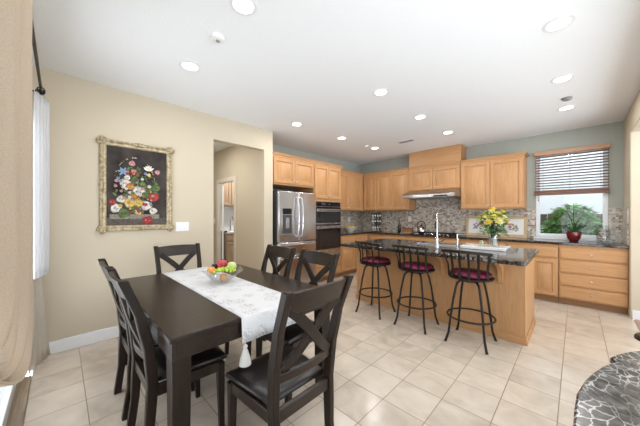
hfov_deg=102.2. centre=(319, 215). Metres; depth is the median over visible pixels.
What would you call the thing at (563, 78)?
recessed light
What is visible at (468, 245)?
serving tray
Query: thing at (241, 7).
recessed light
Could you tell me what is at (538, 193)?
blind
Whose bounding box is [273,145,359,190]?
wall
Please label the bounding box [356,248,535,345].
kitchen island
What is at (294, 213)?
refrigerator
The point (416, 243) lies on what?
sink
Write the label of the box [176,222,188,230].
light switch
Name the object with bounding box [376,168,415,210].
upper cabinet
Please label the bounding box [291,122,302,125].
recessed light
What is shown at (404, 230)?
wooden box
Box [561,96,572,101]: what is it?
smoke detector
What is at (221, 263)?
apple
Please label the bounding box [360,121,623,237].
wall
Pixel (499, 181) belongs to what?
upper cabinet
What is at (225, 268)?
grape bunch
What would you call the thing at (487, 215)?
flower bouquet
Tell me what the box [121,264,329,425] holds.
dining table
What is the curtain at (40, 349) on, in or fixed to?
hanging from the curtain rod
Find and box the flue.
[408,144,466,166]
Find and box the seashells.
[598,229,608,241]
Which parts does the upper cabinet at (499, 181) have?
door, crown moulding, door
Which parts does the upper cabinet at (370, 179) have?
crown moulding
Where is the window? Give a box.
[533,148,611,241]
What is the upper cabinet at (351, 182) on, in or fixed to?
attached to the wall at (347, 166)
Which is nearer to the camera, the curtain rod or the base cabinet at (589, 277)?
the curtain rod
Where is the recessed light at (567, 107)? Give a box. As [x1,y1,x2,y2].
[557,105,575,110]
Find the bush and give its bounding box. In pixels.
[540,203,602,234]
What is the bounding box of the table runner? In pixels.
[163,267,295,367]
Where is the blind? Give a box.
[534,143,610,200]
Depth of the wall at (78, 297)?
2.79 m
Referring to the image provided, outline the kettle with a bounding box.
[417,221,425,231]
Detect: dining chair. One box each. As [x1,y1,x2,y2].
[98,258,194,420]
[106,268,226,425]
[153,243,201,273]
[225,244,296,356]
[225,274,352,425]
[256,249,339,398]
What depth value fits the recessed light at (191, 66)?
2.41 m
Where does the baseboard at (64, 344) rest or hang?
attached to the wall at (78, 297)
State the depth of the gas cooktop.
5.32 m
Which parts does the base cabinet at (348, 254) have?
drawer, door, door, drawer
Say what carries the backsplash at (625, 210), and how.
attached to the wall at (632, 120)
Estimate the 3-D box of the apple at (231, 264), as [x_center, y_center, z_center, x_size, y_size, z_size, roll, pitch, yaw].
[-0.780,0.443,2.281,0.080,0.085,0.080,0,0,45]
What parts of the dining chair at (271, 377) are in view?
leg, seat frame, leg, leg, rail, rail, leg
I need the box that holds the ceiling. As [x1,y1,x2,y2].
[32,0,639,164]
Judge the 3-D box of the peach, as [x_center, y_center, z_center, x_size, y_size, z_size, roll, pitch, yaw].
[-0.903,0.465,2.164,0.064,0.068,0.064,0,0,45]
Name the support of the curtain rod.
attached to the wall
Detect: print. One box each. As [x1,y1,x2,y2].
[466,216,526,237]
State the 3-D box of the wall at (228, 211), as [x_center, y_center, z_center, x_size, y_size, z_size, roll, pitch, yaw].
[-2.340,-0.030,7.112,0.100,2.740,1.800,0,0,45]
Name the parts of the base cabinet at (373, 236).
drawer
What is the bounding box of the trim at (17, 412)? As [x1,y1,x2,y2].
[6,375,31,425]
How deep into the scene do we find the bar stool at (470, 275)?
2.65 m
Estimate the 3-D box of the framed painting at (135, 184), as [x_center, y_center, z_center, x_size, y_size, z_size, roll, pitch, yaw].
[-2.087,-0.326,2.972,0.050,1.052,0.754,0,0,45]
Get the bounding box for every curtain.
[28,235,49,373]
[33,89,49,279]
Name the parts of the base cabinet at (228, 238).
drawer, door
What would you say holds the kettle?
on the gas cooktop
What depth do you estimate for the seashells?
3.76 m
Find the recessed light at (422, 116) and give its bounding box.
[413,114,426,119]
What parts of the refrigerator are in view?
door, dispenser trim, control panel, drawer, drawer, handle, handle, handle, door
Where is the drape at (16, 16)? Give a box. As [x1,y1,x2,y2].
[0,0,32,386]
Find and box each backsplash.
[341,211,359,230]
[360,198,621,241]
[622,207,628,244]
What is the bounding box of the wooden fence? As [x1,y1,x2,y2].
[540,213,602,233]
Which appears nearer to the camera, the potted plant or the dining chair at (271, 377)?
the dining chair at (271, 377)
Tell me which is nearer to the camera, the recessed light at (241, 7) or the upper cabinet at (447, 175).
the recessed light at (241, 7)
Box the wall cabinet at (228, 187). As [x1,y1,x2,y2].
[221,182,233,206]
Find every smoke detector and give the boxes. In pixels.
[210,32,224,43]
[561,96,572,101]
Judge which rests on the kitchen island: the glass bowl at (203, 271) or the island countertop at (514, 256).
the island countertop at (514, 256)
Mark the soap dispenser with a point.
(457, 238)
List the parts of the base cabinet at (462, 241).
drawer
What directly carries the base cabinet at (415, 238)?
on the floor
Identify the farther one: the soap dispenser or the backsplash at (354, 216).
the backsplash at (354, 216)
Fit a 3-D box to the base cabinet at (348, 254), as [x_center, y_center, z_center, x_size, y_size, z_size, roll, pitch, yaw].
[0.603,0.890,6.156,0.664,0.900,1.010,0,0,45]
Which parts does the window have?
sill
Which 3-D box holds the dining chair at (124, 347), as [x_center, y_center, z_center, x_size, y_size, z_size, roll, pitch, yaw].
[-1.291,0.830,1.943,0.458,1.020,0.565,0,0,45]
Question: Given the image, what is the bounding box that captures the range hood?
[402,188,460,199]
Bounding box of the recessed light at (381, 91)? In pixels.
[373,88,388,95]
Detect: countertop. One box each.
[221,230,233,233]
[341,230,628,248]
[341,238,539,265]
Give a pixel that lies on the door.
(6, 393)
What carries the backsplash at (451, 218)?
attached to the wall at (613, 133)
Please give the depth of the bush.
4.70 m
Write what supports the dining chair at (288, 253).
on the floor
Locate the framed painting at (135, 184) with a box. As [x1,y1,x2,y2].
[96,135,174,233]
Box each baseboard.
[49,326,118,354]
[632,310,639,319]
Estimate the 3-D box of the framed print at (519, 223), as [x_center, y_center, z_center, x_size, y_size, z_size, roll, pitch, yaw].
[3.326,0.209,4.913,0.970,0.384,0.060,0,0,45]
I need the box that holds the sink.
[410,242,458,247]
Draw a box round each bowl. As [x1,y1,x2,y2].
[203,271,240,283]
[343,227,356,231]
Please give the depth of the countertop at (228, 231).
6.33 m
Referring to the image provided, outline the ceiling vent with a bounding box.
[397,139,414,143]
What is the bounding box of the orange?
[219,273,227,281]
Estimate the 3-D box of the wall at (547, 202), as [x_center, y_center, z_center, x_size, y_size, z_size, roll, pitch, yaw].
[7.043,-1.660,7.098,12.000,6.000,0.200,0,0,45]
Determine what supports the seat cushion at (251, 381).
on the dining chair at (271, 377)
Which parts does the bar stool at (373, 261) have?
leg, rail, leg, leg, leg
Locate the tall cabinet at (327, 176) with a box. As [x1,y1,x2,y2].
[293,160,342,281]
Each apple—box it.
[217,259,226,267]
[227,262,235,268]
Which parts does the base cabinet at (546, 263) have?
drawer, door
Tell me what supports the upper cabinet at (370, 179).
attached to the wall at (613, 133)
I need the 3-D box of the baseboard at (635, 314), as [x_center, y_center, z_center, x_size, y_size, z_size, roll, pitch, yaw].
[4.067,1.280,3.307,0.084,0.120,0.016,0,0,45]
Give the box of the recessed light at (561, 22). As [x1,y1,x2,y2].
[542,14,575,32]
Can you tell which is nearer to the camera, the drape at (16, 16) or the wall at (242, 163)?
the drape at (16, 16)
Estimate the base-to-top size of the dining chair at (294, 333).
1.020 m
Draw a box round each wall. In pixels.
[32,65,272,341]
[214,146,259,269]
[221,206,233,229]
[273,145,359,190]
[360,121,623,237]
[540,151,602,227]
[624,90,639,318]
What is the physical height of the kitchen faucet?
0.461 m
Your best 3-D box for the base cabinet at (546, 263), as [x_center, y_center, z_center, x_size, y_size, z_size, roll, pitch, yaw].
[3.566,0.890,4.318,0.640,0.900,0.582,0,0,45]
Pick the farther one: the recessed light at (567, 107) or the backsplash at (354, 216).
the backsplash at (354, 216)
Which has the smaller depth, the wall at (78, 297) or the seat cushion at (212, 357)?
the seat cushion at (212, 357)
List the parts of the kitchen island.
moulding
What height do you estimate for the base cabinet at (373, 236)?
0.900 m
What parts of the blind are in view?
rail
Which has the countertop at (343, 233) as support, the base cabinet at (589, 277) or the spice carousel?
the spice carousel
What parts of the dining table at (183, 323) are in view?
leg, leg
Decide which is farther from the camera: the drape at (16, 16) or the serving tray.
the serving tray
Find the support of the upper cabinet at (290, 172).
attached to the wall at (347, 166)
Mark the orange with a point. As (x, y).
(223, 278)
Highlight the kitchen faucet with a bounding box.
[435,213,444,247]
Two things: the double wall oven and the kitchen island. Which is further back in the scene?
the double wall oven
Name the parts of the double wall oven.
control panel, oven door, oven door, door trim, door trim, warming drawer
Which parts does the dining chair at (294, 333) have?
leg, seat frame, leg, rail, leg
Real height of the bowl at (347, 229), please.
0.105 m
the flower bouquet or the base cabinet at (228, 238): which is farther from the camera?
the base cabinet at (228, 238)
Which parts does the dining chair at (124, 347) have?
rail, leg, leg, rail, seat frame, leg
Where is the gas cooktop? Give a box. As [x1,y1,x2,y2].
[409,231,461,235]
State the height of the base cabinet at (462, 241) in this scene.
0.900 m
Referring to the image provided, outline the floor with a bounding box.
[23,272,639,425]
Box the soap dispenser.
[455,233,462,248]
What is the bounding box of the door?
[0,384,15,425]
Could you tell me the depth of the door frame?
5.65 m
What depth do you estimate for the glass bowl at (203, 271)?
2.14 m
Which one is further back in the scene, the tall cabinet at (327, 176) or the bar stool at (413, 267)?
the tall cabinet at (327, 176)
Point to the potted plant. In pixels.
(573, 235)
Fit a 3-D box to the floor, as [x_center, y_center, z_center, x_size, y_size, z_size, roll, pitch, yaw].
[-0.156,1.363,3.676,9.400,0.054,7.000,0,0,45]
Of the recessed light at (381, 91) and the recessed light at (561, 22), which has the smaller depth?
the recessed light at (561, 22)
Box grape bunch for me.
[212,266,235,272]
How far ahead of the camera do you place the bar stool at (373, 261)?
3.48 m
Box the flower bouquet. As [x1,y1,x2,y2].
[475,207,512,244]
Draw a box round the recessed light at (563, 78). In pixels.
[551,74,574,83]
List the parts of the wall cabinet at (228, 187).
door, door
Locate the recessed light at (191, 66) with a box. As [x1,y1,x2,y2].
[179,60,200,71]
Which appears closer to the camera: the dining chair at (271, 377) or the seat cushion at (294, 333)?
the dining chair at (271, 377)
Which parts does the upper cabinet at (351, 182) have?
door, crown moulding, door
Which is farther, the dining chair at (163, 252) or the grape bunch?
the dining chair at (163, 252)
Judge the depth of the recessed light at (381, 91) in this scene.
2.92 m
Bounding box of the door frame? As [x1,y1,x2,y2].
[216,176,235,263]
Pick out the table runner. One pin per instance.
(257, 305)
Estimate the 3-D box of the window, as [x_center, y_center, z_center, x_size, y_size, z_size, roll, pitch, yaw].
[4.099,-0.340,4.237,0.910,1.480,0.130,0,0,45]
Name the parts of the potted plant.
stem, pot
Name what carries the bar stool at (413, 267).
on the floor
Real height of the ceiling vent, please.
0.012 m
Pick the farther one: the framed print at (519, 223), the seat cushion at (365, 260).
the framed print at (519, 223)
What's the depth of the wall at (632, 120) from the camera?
3.33 m
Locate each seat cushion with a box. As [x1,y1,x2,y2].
[155,346,226,380]
[225,344,322,403]
[268,320,313,344]
[361,256,389,263]
[401,261,433,270]
[450,268,492,279]
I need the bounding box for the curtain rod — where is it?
[32,23,45,94]
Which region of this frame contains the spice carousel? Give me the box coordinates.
[371,213,381,231]
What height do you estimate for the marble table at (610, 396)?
0.755 m
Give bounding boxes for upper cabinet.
[273,151,314,189]
[341,169,363,210]
[363,172,376,210]
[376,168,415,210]
[409,161,460,191]
[460,151,528,209]
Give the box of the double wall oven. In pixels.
[315,201,340,254]
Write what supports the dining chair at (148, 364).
on the floor
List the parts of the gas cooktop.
glass plate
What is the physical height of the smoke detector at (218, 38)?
0.035 m
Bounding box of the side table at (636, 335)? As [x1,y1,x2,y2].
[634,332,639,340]
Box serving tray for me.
[460,243,510,251]
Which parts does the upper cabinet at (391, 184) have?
door, crown moulding, door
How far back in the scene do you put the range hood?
5.15 m
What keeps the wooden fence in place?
on the ground
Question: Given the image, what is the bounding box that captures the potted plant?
[550,203,589,240]
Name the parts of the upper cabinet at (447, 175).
door, crown moulding, door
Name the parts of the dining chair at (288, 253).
leg, leg, leg, rail, leg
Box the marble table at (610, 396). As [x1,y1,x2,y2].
[573,351,639,425]
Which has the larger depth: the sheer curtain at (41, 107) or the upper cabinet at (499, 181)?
the upper cabinet at (499, 181)
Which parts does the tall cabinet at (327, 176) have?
door, drawer, drawer, crown moulding, door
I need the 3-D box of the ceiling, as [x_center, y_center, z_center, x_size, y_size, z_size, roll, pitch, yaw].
[-0.208,-1.450,3.482,9.600,0.100,7.450,0,0,45]
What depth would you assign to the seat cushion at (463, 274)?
2.64 m
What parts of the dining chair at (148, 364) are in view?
rail, leg, rail, leg, seat frame, leg, leg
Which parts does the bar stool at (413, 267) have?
leg, rail, leg, leg, leg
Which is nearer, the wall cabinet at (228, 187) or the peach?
the peach
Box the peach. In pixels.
[208,267,215,274]
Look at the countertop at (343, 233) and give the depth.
4.33 m
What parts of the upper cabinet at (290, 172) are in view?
door, crown moulding, door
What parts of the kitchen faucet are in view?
spout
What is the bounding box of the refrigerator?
[273,190,315,282]
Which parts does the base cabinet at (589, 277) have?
drawer, drawer, drawer, drawer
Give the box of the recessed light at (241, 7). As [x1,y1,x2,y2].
[229,0,256,15]
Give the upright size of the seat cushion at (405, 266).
0.058 m
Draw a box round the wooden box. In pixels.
[401,228,413,232]
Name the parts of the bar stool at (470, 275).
leg, leg, rail, leg, leg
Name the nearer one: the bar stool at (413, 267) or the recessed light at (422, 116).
the bar stool at (413, 267)
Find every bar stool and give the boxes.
[355,241,395,319]
[392,244,438,333]
[441,249,496,354]
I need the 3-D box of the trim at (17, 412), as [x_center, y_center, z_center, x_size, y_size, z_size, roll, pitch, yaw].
[-1.573,1.344,1.233,2.470,0.032,0.134,0,0,45]
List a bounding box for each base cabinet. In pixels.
[221,233,233,263]
[338,234,367,276]
[370,234,404,239]
[405,236,459,243]
[460,239,506,245]
[507,242,558,302]
[559,245,628,314]
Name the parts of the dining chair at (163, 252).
leg, rail, leg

